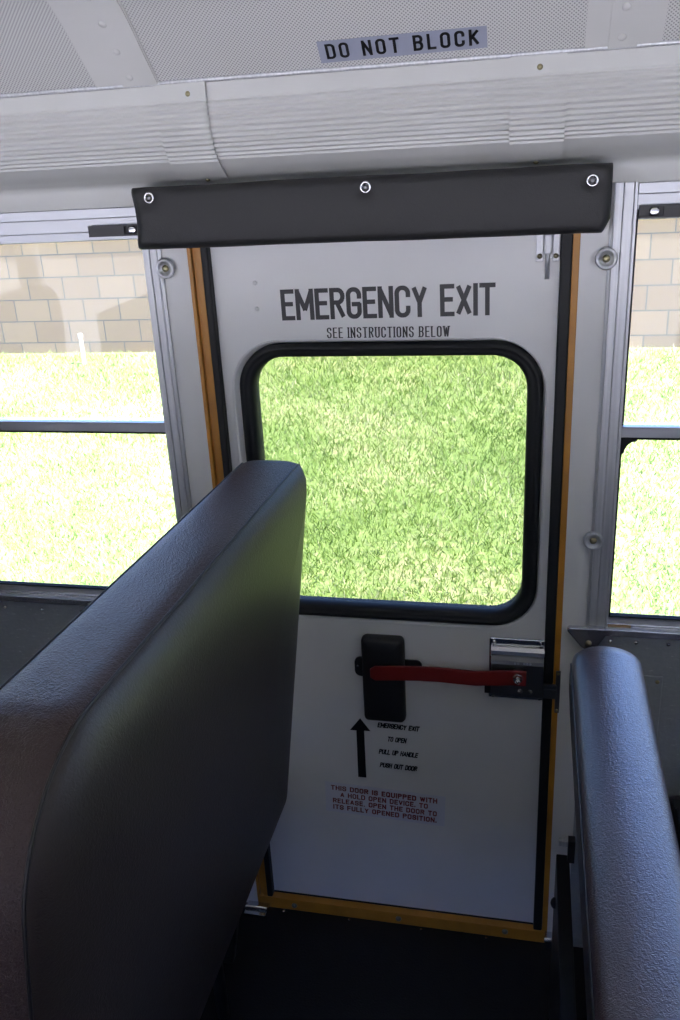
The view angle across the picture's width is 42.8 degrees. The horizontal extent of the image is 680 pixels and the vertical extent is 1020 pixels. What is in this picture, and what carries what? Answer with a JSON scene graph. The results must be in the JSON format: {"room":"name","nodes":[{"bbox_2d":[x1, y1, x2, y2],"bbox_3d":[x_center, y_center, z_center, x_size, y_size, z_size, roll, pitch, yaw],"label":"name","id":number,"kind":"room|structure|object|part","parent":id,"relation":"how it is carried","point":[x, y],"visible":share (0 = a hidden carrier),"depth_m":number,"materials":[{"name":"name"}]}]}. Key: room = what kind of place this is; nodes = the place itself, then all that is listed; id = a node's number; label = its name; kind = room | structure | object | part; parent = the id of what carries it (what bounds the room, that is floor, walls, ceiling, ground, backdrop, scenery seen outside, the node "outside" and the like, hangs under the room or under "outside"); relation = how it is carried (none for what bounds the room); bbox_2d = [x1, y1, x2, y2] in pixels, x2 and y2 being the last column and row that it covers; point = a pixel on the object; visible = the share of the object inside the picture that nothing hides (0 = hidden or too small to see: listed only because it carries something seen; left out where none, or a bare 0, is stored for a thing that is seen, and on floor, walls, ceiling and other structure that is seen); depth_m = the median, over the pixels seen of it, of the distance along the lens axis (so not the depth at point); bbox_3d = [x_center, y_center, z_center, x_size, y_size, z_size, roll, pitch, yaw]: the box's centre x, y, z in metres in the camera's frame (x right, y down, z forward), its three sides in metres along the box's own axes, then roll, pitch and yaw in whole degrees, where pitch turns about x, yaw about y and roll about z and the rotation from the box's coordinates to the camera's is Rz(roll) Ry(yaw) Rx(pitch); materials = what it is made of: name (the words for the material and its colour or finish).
{"room":"transit interior","nodes":[
{"label":"transit interior","id":0,"kind":"room"},
{"bbox_2d":[0,0,679,93],"bbox_3d":[-0.059,-0.362,0.149,6.200,0.302,2.240,2,22,12],"label":"ceiling","id":1,"kind":"structure","parent":0,"point":[45,44],"depth_m":1.19,"materials":[{"name":"paint"}]},
{"bbox_2d":[316,26,487,62],"bbox_3d":[0.084,-0.637,1.188,0.232,0.026,0.028,2,22,12],"label":"sign","id":2,"kind":"object","parent":1,"relation":"attached to","point":[434,41],"visible":1,"depth_m":1.19,"materials":[{"name":"grey"}]},
{"bbox_2d":[0,220,679,947],"bbox_3d":[0.238,0.114,1.589,6.200,1.700,0.059,2,22,12],"label":"wall","id":3,"kind":"structure","parent":0,"point":[26,628],"depth_m":1.55,"materials":[{"name":"white metal"}]},
{"bbox_3d":[-1.507,0.500,2.146,2.578,0.752,0.053,2,22,12],"label":"panel","id":4,"kind":"part","parent":3,"relation":"part of","materials":[{"name":"grey metal"}]},
{"bbox_2d":[0,589,98,605],"bbox_3d":[-1.528,0.147,1.991,2.581,0.018,0.046,2,22,12],"label":"trim","id":5,"kind":"structure","parent":3,"relation":"attached to","point":[5,595],"depth_m":1.77,"materials":[{"name":"metal"}]},
{"bbox_2d":[0,207,165,594],"bbox_3d":[-0.728,-0.182,1.684,0.855,0.737,0.048,2,22,13],"label":"window","id":6,"kind":"structure","parent":3,"relation":"in","point":[118,223],"depth_m":1.51,"materials":[{"name":"silver metal"}]},
{"bbox_3d":[-0.721,-0.003,1.752,0.850,0.326,0.003,2,22,12],"label":"pane","id":7,"kind":"part","parent":6,"relation":"part of","materials":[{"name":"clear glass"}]},
{"bbox_3d":[-0.713,0.158,1.811,0.850,0.011,0.014,2,22,12],"label":"rail","id":8,"kind":"part","parent":6,"relation":"part of","materials":[{"name":"silver metal"}]},
{"bbox_3d":[-0.737,-0.329,1.633,0.850,0.320,0.003,2,22,12],"label":"pane","id":9,"kind":"part","parent":6,"relation":"part of","materials":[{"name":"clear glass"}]},
{"bbox_3d":[-0.732,-0.166,1.680,0.850,0.019,0.017,2,22,12],"label":"rail","id":10,"kind":"part","parent":6,"relation":"part of","materials":[{"name":"silver metal"}]},
{"bbox_2d":[156,258,174,278],"bbox_3d":[-0.296,-0.409,1.470,0.034,0.034,0.008,2,22,12],"label":"washer","id":11,"kind":"object","parent":3,"relation":"attached to","point":[165,268],"visible":1,"depth_m":1.47,"materials":[{"name":"metal"}]},
{"bbox_2d":[142,249,191,521],"bbox_3d":[-0.302,-0.162,1.581,0.032,0.743,0.017,2,22,12],"label":"trim","id":12,"kind":"structure","parent":3,"relation":"attached to","point":[156,287],"depth_m":1.55,"materials":[{"name":"metal"}]},
{"bbox_2d":[0,45,679,212],"bbox_3d":[0.188,-0.558,1.264,6.200,0.176,0.084,2,22,12],"label":"ceiling panel","id":13,"kind":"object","parent":3,"relation":"attached to","point":[621,107],"depth_m":1.28,"materials":[{"name":"paint"}]},
{"bbox_2d":[0,39,679,97],"bbox_3d":[0.176,-0.624,1.199,6.200,0.007,0.007,2,22,12],"label":"trim","id":14,"kind":"structure","parent":3,"relation":"attached to","point":[666,42],"depth_m":1.23,"materials":[{"name":"metal"}]},
{"bbox_2d":[131,163,612,249],"bbox_3d":[0.034,-0.464,1.335,0.734,0.095,0.083,2,22,12],"label":"cushion","id":15,"kind":"object","parent":3,"relation":"attached to","point":[564,198],"visible":1,"depth_m":1.29,"materials":[{"name":"black leather"}]},
{"bbox_2d":[144,192,153,202],"bbox_3d":[-0.300,-0.490,1.363,0.018,0.018,0.005,2,22,12],"label":"washer","id":16,"kind":"object","parent":15,"relation":"in","point":[148,196],"depth_m":1.36,"materials":[{"name":"grey metal"}]},
{"bbox_2d":[360,181,370,192],"bbox_3d":[0.038,-0.480,1.290,0.018,0.018,0.005,2,22,12],"label":"washer","id":17,"kind":"object","parent":15,"relation":"in","point":[365,186],"depth_m":1.29,"materials":[{"name":"grey metal"}]},
{"bbox_2d":[586,174,598,186],"bbox_3d":[0.356,-0.465,1.223,0.018,0.018,0.005,2,22,12],"label":"washer","id":18,"kind":"object","parent":15,"relation":"in","point":[592,180],"depth_m":1.22,"materials":[{"name":"grey metal"}]},
{"bbox_2d":[186,234,580,942],"bbox_3d":[0.094,0.199,1.655,0.642,1.508,0.070,2,22,12],"label":"trim","id":19,"kind":"structure","parent":3,"relation":"attached to","point":[521,931],"depth_m":1.61,"materials":[{"name":"yellow paint"}]},
{"bbox_3d":[0.405,0.339,1.615,0.008,0.090,0.004,2,22,12],"label":"strike plate","id":20,"kind":"part","parent":19,"relation":"part of","materials":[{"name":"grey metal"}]},
{"bbox_2d":[210,234,560,922],"bbox_3d":[0.104,0.198,1.633,0.600,1.454,0.089,2,22,12],"label":"door","id":21,"kind":"structure","parent":3,"relation":"in","point":[410,384],"depth_m":1.59,"materials":[{"name":"paint"}]},
{"bbox_2d":[361,633,405,721],"bbox_3d":[0.085,0.329,1.686,0.082,0.187,0.027,2,22,12],"label":"door latch","id":22,"kind":"object","parent":21,"relation":"on","point":[383,655],"depth_m":1.67,"materials":[{"name":"black plastic"}]},
{"bbox_3d":[0.093,-0.043,1.568,0.488,0.490,0.005,2,22,12],"label":"pane","id":23,"kind":"part","parent":21,"relation":"part of","materials":[{"name":"clear glass"}]},
{"bbox_3d":[0.200,0.311,1.627,0.292,0.042,0.004,2,22,12],"label":"lever","id":24,"kind":"part","parent":21,"relation":"part of","materials":[{"name":"red paint"}]},
{"bbox_3d":[0.332,0.298,1.630,0.102,0.129,0.004,2,22,12],"label":"latch plate","id":25,"kind":"part","parent":21,"relation":"part of","materials":[{"name":"silver metal"}]},
{"bbox_3d":[0.323,-0.397,1.347,0.007,0.074,0.007,2,22,12],"label":"slide rod","id":26,"kind":"part","parent":21,"relation":"part of","materials":[{"name":"metal"}]},
{"bbox_2d":[200,234,572,929],"bbox_3d":[0.099,0.195,1.653,0.604,1.462,0.049,2,22,12],"label":"door frame","id":27,"kind":"structure","parent":3,"relation":"attached to","point":[566,248],"depth_m":1.53,"materials":[{"name":"black rubber"}]},
{"bbox_2d":[567,625,605,648],"bbox_3d":[0.442,0.230,1.554,0.069,0.045,0.014,2,22,12],"label":"bracket","id":28,"kind":"object","parent":3,"relation":"attached to","point":[579,633],"visible":0.94,"depth_m":1.55,"materials":[{"name":"metal"}]},
{"bbox_2d":[583,531,603,549],"bbox_3d":[0.435,0.053,1.488,0.034,0.034,0.008,2,22,12],"label":"washer","id":29,"kind":"object","parent":3,"relation":"attached to","point":[592,540],"visible":1,"depth_m":1.49,"materials":[{"name":"metal"}]},
{"bbox_2d":[595,247,617,269],"bbox_3d":[0.406,-0.383,1.320,0.034,0.034,0.008,2,22,12],"label":"washer","id":30,"kind":"object","parent":3,"relation":"attached to","point":[606,258],"visible":1,"depth_m":1.32,"materials":[{"name":"metal"}]},
{"bbox_2d":[586,182,638,627],"bbox_3d":[0.441,-0.139,1.419,0.036,0.743,0.020,2,22,12],"label":"trim","id":31,"kind":"structure","parent":3,"relation":"attached to","point":[624,195],"depth_m":1.39,"materials":[{"name":"metal"}]},
{"bbox_3d":[1.878,0.604,1.413,2.893,0.752,0.053,2,22,12],"label":"panel","id":32,"kind":"part","parent":3,"relation":"part of","materials":[{"name":"grey metal"}]},
{"bbox_2d":[588,623,679,639],"bbox_3d":[1.858,0.250,1.258,2.888,0.018,0.046,2,22,12],"label":"trim","id":33,"kind":"structure","parent":3,"relation":"attached to","point":[636,630],"depth_m":1.53,"materials":[{"name":"metal"}]},
{"bbox_2d":[608,181,679,626],"bbox_3d":[0.877,-0.131,1.335,0.860,0.740,0.047,2,22,12],"label":"window","id":34,"kind":"structure","parent":3,"relation":"in","point":[655,200],"depth_m":1.40,"materials":[{"name":"silver metal"}]},
{"bbox_3d":[0.460,-0.144,1.427,0.005,0.710,0.034,2,22,12],"label":"rail","id":35,"kind":"part","parent":34,"relation":"part of","materials":[{"name":"silver metal"}]},
{"bbox_3d":[0.897,0.207,1.463,0.854,0.011,0.014,2,22,12],"label":"rail","id":36,"kind":"part","parent":34,"relation":"part of","materials":[{"name":"silver metal"}]},
{"bbox_3d":[0.889,0.046,1.403,0.854,0.326,0.003,2,22,12],"label":"pane","id":37,"kind":"part","parent":34,"relation":"part of","materials":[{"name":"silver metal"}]},
{"bbox_3d":[0.878,-0.117,1.331,0.854,0.019,0.017,2,22,12],"label":"rail","id":38,"kind":"part","parent":34,"relation":"part of","materials":[{"name":"silver metal"}]},
{"bbox_2d":[200,902,586,1019],"bbox_3d":[0.035,1.362,0.825,6.200,0.050,2.460,2,22,12],"label":"floor","id":39,"kind":"structure","parent":0,"point":[290,964],"depth_m":1.79,"materials":[{"name":"black rubber"}]},
{"bbox_2d":[0,460,306,1019],"bbox_3d":[-0.382,0.555,1.319,0.588,1.137,1.024,2,22,12],"label":"seat","id":40,"kind":"object","parent":39,"relation":"on","point":[145,746],"visible":1,"depth_m":0.88,"materials":[{"name":"grey leather"}]},
{"bbox_3d":[-0.239,0.857,1.665,0.025,0.310,0.025,2,22,12],"label":"leg","id":41,"kind":"part","parent":40,"relation":"part of","materials":[{"name":"black metal"}]},
{"bbox_3d":[-0.200,0.714,1.736,0.157,0.520,0.020,2,22,12],"label":"plate","id":42,"kind":"part","parent":40,"relation":"part of","materials":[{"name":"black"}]},
{"bbox_2d":[544,646,679,1019],"bbox_3d":[0.596,0.738,1.155,0.600,0.818,1.051,2,22,12],"label":"seat","id":43,"kind":"object","parent":39,"relation":"on","point":[628,841],"visible":1,"depth_m":1.02,"materials":[{"name":"grey leather"}]},
{"bbox_3d":[0.329,0.946,1.271,0.023,0.372,0.815,2,22,12],"label":"panel","id":44,"kind":"part","parent":43,"relation":"part of","materials":[{"name":"black"}]},
{"bbox_3d":[0.320,0.596,1.105,0.045,0.426,0.885,2,22,12],"label":"panel","id":45,"kind":"part","parent":43,"relation":"part of","materials":[{"name":"black plastic"}]},
{"bbox_3d":[0.382,0.598,1.091,0.053,0.426,0.885,2,22,12],"label":"panel","id":46,"kind":"part","parent":43,"relation":"part of","materials":[{"name":"leather"}]},
{"bbox_2d":[668,795,679,849],"bbox_3d":[0.682,0.745,1.137,0.425,0.149,0.945,2,22,12],"label":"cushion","id":47,"kind":"object","parent":43,"relation":"on","point":[671,797],"depth_m":1.52,"materials":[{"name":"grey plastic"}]},
{"bbox_2d":[672,799,679,838],"bbox_3d":[0.568,0.577,1.346,0.051,0.022,0.400,2,22,12],"label":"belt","id":48,"kind":"object","parent":43,"relation":"on","point":[676,803],"visible":1,"depth_m":1.48,"materials":[{"name":"black fabric"}]},
{"label":"outside","id":49,"kind":"structure","parent":0,"visible":0},
{"bbox_2d":[0,342,679,615],"bbox_3d":[-2.193,0.827,4.171,26.000,0.547,15.200,2,22,12],"label":"ground","id":50,"kind":"structure","parent":49,"point":[70,571],"depth_m":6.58,"materials":[{"name":"green plant"}]},
{"bbox_2d":[78,333,85,363],"bbox_3d":[-3.066,-1.915,10.320,0.054,0.370,0.054,2,22,12],"label":"stake","id":51,"kind":"object","parent":50,"relation":"on","point":[80,335],"visible":0.98,"depth_m":10.30,"materials":[{"name":"white plastic"}]},
{"bbox_2d":[0,218,679,353],"bbox_3d":[-0.795,-2.757,10.124,26.000,1.870,0.200,2,22,12],"label":"wall","id":52,"kind":"structure","parent":50,"relation":"on","point":[51,293],"depth_m":10.54,"materials":[{"name":"brick"}]}
]}

